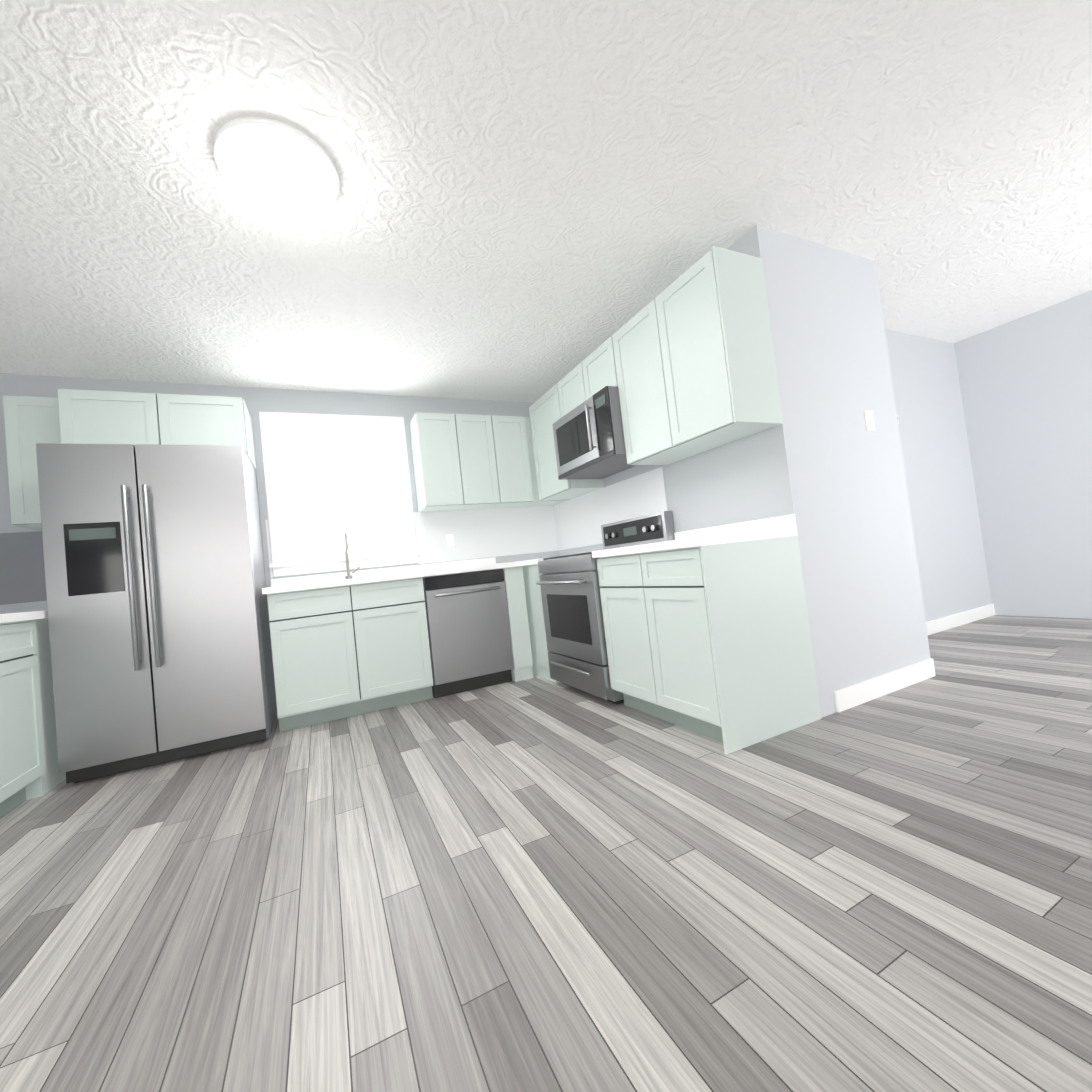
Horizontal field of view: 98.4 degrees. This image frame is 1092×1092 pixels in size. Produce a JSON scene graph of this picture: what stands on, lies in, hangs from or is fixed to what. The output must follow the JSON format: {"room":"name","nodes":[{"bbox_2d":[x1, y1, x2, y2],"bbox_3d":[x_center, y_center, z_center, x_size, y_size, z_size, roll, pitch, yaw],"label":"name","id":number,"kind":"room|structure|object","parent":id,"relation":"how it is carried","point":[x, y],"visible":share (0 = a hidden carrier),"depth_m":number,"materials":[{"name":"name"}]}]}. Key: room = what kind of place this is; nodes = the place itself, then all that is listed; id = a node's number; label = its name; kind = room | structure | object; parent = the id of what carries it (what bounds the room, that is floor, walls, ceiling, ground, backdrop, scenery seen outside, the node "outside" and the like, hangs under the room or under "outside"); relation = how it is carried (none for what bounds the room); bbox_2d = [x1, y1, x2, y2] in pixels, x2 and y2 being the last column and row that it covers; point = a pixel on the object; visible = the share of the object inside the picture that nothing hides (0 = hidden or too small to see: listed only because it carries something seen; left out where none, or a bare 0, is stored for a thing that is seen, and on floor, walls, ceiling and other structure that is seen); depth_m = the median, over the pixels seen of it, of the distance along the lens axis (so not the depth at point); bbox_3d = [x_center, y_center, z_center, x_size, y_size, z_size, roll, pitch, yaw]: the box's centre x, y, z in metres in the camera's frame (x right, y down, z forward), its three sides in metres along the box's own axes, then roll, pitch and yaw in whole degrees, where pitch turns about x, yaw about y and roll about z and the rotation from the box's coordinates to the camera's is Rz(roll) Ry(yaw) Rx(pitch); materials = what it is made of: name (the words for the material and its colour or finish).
{"room":"kitchen","nodes":[
{"label":"kitchen","id":0,"kind":"room"},
{"bbox_2d":[0,373,558,613],"bbox_3d":[-1.712,-0.016,3.751,4.220,2.440,0.120,-5,-2,-26],"label":"wall","id":1,"kind":"structure","parent":0,"point":[258,400],"depth_m":3.56,"materials":[{"name":"grey paint"}]},
{"bbox_2d":[3,396,60,530],"bbox_3d":[-3.043,-0.495,2.909,0.280,0.760,0.320,-5,-2,-26],"label":"upper cabinet","id":2,"kind":"object","parent":1,"relation":"attached to","point":[30,422],"visible":0.6,"depth_m":2.75,"materials":[{"name":"grey wood"}]},
{"bbox_2d":[58,389,255,468],"bbox_3d":[-2.489,-0.742,3.112,0.910,0.375,0.470,-5,-2,-26],"label":"upper cabinet","id":3,"kind":"object","parent":1,"relation":"attached to","point":[99,417],"visible":0.67,"depth_m":2.89,"materials":[{"name":"grey"}]},
{"bbox_2d":[259,412,419,576],"bbox_3d":[-1.636,-0.431,3.791,1.100,1.250,0.140,-5,-2,-26],"label":"kitchen window","id":4,"kind":"structure","parent":1,"relation":"in","point":[328,484],"depth_m":3.81,"materials":[{"name":"white glass"}]},
{"bbox_2d":[266,467,667,578],"bbox_3d":[-0.638,-0.141,3.307,2.419,0.440,1.619,-5,-2,-26],"label":"backsplash","id":5,"kind":"structure","parent":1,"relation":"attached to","point":[578,521],"depth_m":4.13,"materials":[{"name":"white tile"}]},
{"bbox_2d":[445,533,454,546],"bbox_3d":[-0.835,-0.050,4.097,0.075,0.115,0.008,-5,-2,-26],"label":"outlet","id":6,"kind":"object","parent":5,"relation":"attached to","point":[449,538],"visible":1,"depth_m":4.09,"materials":[{"name":"white plastic"}]},
{"bbox_2d":[409,412,536,511],"bbox_3d":[-0.636,-0.716,4.079,0.950,0.760,0.320,-5,-2,-26],"label":"upper cabinet","id":7,"kind":"object","parent":1,"relation":"attached to","point":[465,462],"depth_m":3.93,"materials":[{"name":"grey wood"}]},
{"bbox_2d":[529,417,567,506],"bbox_3d":[-0.083,-0.767,4.348,0.403,0.760,0.320,-5,-2,-26],"label":"upper cabinet","id":8,"kind":"object","parent":1,"relation":"attached to","point":[539,502],"depth_m":4.19,"materials":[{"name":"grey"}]},
{"bbox_2d":[0,615,1091,1091],"bbox_3d":[0.969,0.755,-1.409,10.400,0.060,11.700,-5,-2,-26],"label":"floor","id":9,"kind":"structure","parent":0,"point":[536,883],"depth_m":1.23,"materials":[{"name":"grey wood"}]},
{"bbox_2d":[0,618,51,817],"bbox_3d":[-2.643,0.804,1.924,0.575,0.880,0.722,-5,-2,-26],"label":"base cabinet","id":10,"kind":"object","parent":9,"relation":"on","point":[29,768],"depth_m":2.24,"materials":[{"name":"grey wood"}]},
{"bbox_2d":[0,610,47,621],"bbox_3d":[-2.423,0.297,1.405,0.600,0.040,3.428,-5,-2,-26],"label":"countertop","id":11,"kind":"structure","parent":10,"relation":"on","point":[22,616],"depth_m":2.26,"materials":[{"name":"white stone"}]},
{"bbox_2d":[40,618,65,788],"bbox_3d":[-2.947,0.861,2.560,0.575,0.880,0.810,-5,-2,-26],"label":"base cabinet","id":12,"kind":"object","parent":9,"relation":"on","point":[57,777],"depth_m":2.49,"materials":[{"name":"grey wood"}]},
{"bbox_2d":[36,443,276,783],"bbox_3d":[-2.291,0.343,2.909,0.910,1.790,0.777,-5,-2,-26],"label":"refrigerator","id":13,"kind":"object","parent":9,"relation":"on","point":[159,627],"visible":1,"depth_m":2.60,"materials":[{"name":"grey metal"}]},
{"bbox_2d":[267,578,432,731],"bbox_3d":[-1.398,0.723,3.417,0.970,0.880,0.619,-5,-2,-26],"label":"base cabinet","id":14,"kind":"object","parent":9,"relation":"on","point":[348,643],"depth_m":3.13,"materials":[{"name":"grey wood"}]},
{"bbox_2d":[262,558,523,593],"bbox_3d":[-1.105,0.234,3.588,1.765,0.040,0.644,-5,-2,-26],"label":"countertop","id":15,"kind":"structure","parent":14,"relation":"on","point":[489,565],"depth_m":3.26,"materials":[{"name":"white stone"}]},
{"bbox_2d":[294,574,373,585],"bbox_3d":[-1.412,0.352,3.433,0.700,0.221,0.400,-5,-2,-26],"label":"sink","id":16,"kind":"object","parent":15,"relation":"in","point":[371,575],"depth_m":3.56,"materials":[{"name":"white"}]},
{"bbox_2d":[343,530,361,577],"bbox_3d":[-1.494,0.067,3.621,0.113,0.378,0.186,-5,-2,-26],"label":"faucet","id":17,"kind":"object","parent":15,"relation":"on","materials":[{"name":"silver metal"}]},
{"bbox_2d":[423,569,513,697],"bbox_3d":[-0.669,0.656,3.729,0.604,0.875,0.656,-5,-2,-26],"label":"dishwasher","id":18,"kind":"object","parent":9,"relation":"on","point":[470,646],"visible":0.9,"depth_m":3.48,"materials":[{"name":"grey metal"}]},
{"bbox_2d":[521,557,559,682],"bbox_3d":[0.083,0.560,3.983,0.645,0.920,0.900,-5,-2,-26],"label":"base cabinet","id":19,"kind":"object","parent":9,"relation":"on","point":[539,650],"visible":0.21,"depth_m":3.63,"materials":[{"name":"grey wood"}]},
{"bbox_2d":[536,511,674,704],"bbox_3d":[0.400,0.391,3.223,0.712,1.130,0.756,-5,-2,-26],"label":"range","id":20,"kind":"object","parent":9,"relation":"on","point":[574,622],"visible":0.56,"depth_m":3.05,"materials":[{"name":"silver metal"}]},
{"bbox_2d":[592,514,820,753],"bbox_3d":[0.786,0.395,2.505,0.645,0.985,0.854,-5,-2,-26],"label":"base cabinet","id":21,"kind":"object","parent":9,"relation":"on","point":[707,632],"visible":1,"depth_m":2.17,"materials":[{"name":"grey wood"}]},
{"bbox_2d":[0,0,1091,402],"bbox_3d":[0.695,-1.728,-1.317,10.400,0.060,11.700,-5,-2,-26],"label":"ceiling","id":22,"kind":"structure","parent":0,"point":[536,200],"depth_m":1.91,"materials":[{"name":"white paint"}]},
{"bbox_2d":[214,116,338,214],"bbox_3d":[-0.981,-1.362,1.741,0.400,0.074,0.400,-5,-2,-26],"label":"light","id":23,"kind":"object","parent":22,"relation":"attached to","point":[276,165],"visible":1,"depth_m":1.67,"materials":[{"name":"white glass"}]},
{"bbox_2d":[559,225,793,555],"bbox_3d":[0.692,-0.292,3.458,0.120,2.440,2.519,-5,-2,-26],"label":"wall","id":24,"kind":"structure","parent":0,"point":[744,479],"depth_m":2.62,"materials":[{"name":"grey paint"}]},
{"bbox_2d":[529,384,603,499],"bbox_3d":[0.154,-0.844,3.946,0.320,0.830,0.547,-5,-2,-26],"label":"upper cabinet","id":25,"kind":"object","parent":24,"relation":"attached to","point":[544,412],"depth_m":3.89,"materials":[{"name":"grey"}]},
{"bbox_2d":[557,338,616,417],"bbox_3d":[0.409,-1.147,3.365,0.320,0.325,0.758,-5,-2,-26],"label":"upper cabinet","id":26,"kind":"object","parent":24,"relation":"attached to","point":[595,372],"depth_m":3.25,"materials":[{"name":"grey"}]},
{"bbox_2d":[552,386,636,479],"bbox_3d":[0.394,-0.762,3.323,0.444,0.430,0.756,-5,-2,-26],"label":"microwave","id":27,"kind":"object","parent":26,"relation":"attached to","point":[589,441],"visible":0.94,"depth_m":3.16,"materials":[{"name":"grey metal"}]},
{"bbox_2d":[610,246,782,464],"bbox_3d":[0.785,-0.962,2.627,0.320,0.830,0.855,-5,-2,-26],"label":"upper cabinet","id":28,"kind":"object","parent":24,"relation":"attached to","point":[684,363],"depth_m":2.35,"materials":[{"name":"grey wood"}]},
{"bbox_2d":[756,224,930,717],"bbox_3d":[1.628,-0.430,2.516,1.000,2.440,0.001,-5,-2,-26],"label":"wall","id":29,"kind":"structure","parent":0,"point":[859,564],"depth_m":2.49,"materials":[{"name":"grey paint"}]},
{"bbox_2d":[864,410,874,430],"bbox_3d":[1.801,-0.697,2.616,0.075,0.115,0.010,-5,-2,-26],"label":"light switch","id":30,"kind":"object","parent":29,"relation":"attached to","point":[869,420],"visible":1,"depth_m":2.61,"materials":[{"name":"white plastic"}]},
{"bbox_2d":[834,658,935,711],"bbox_3d":[1.813,0.727,2.493,0.880,0.100,0.014,-5,-2,-26],"label":"baseboard","id":31,"kind":"structure","parent":29,"relation":"attached to","point":[849,697],"depth_m":2.46,"materials":[{"name":"white wood"}]},
{"bbox_2d":[885,329,991,621],"bbox_3d":[2.791,-0.511,3.757,2.420,2.440,0.120,-5,-2,-26],"label":"wall","id":32,"kind":"structure","parent":0,"point":[948,541],"depth_m":3.93,"materials":[{"name":"grey paint"}]},
{"bbox_2d":[926,604,994,635],"bbox_3d":[2.948,0.645,3.654,2.180,0.100,0.014,-5,-2,-26],"label":"baseboard","id":33,"kind":"structure","parent":32,"relation":"attached to","point":[953,621],"depth_m":3.86,"materials":[{"name":"white wood"}]},
{"bbox_2d":[954,290,1091,618],"bbox_3d":[5.875,-0.992,-0.035,0.120,2.440,9.430,-5,-2,-26],"label":"wall","id":34,"kind":"structure","parent":0,"point":[1026,386],"depth_m":3.82,"materials":[{"name":"grey paint"}]},
{"bbox_3d":[-2.767,0.006,1.220,0.120,2.440,3.520,-5,-2,-26],"label":"wall","id":35,"kind":"structure","parent":0,"visible":0},
{"bbox_2d":[0,531,46,604],"bbox_3d":[-2.462,-0.010,1.434,0.614,0.440,3.399,-5,-2,-26],"label":"backsplash","id":36,"kind":"structure","parent":35,"relation":"attached to","point":[22,574],"depth_m":2.93,"materials":[{"name":"grey paint"}]}
]}

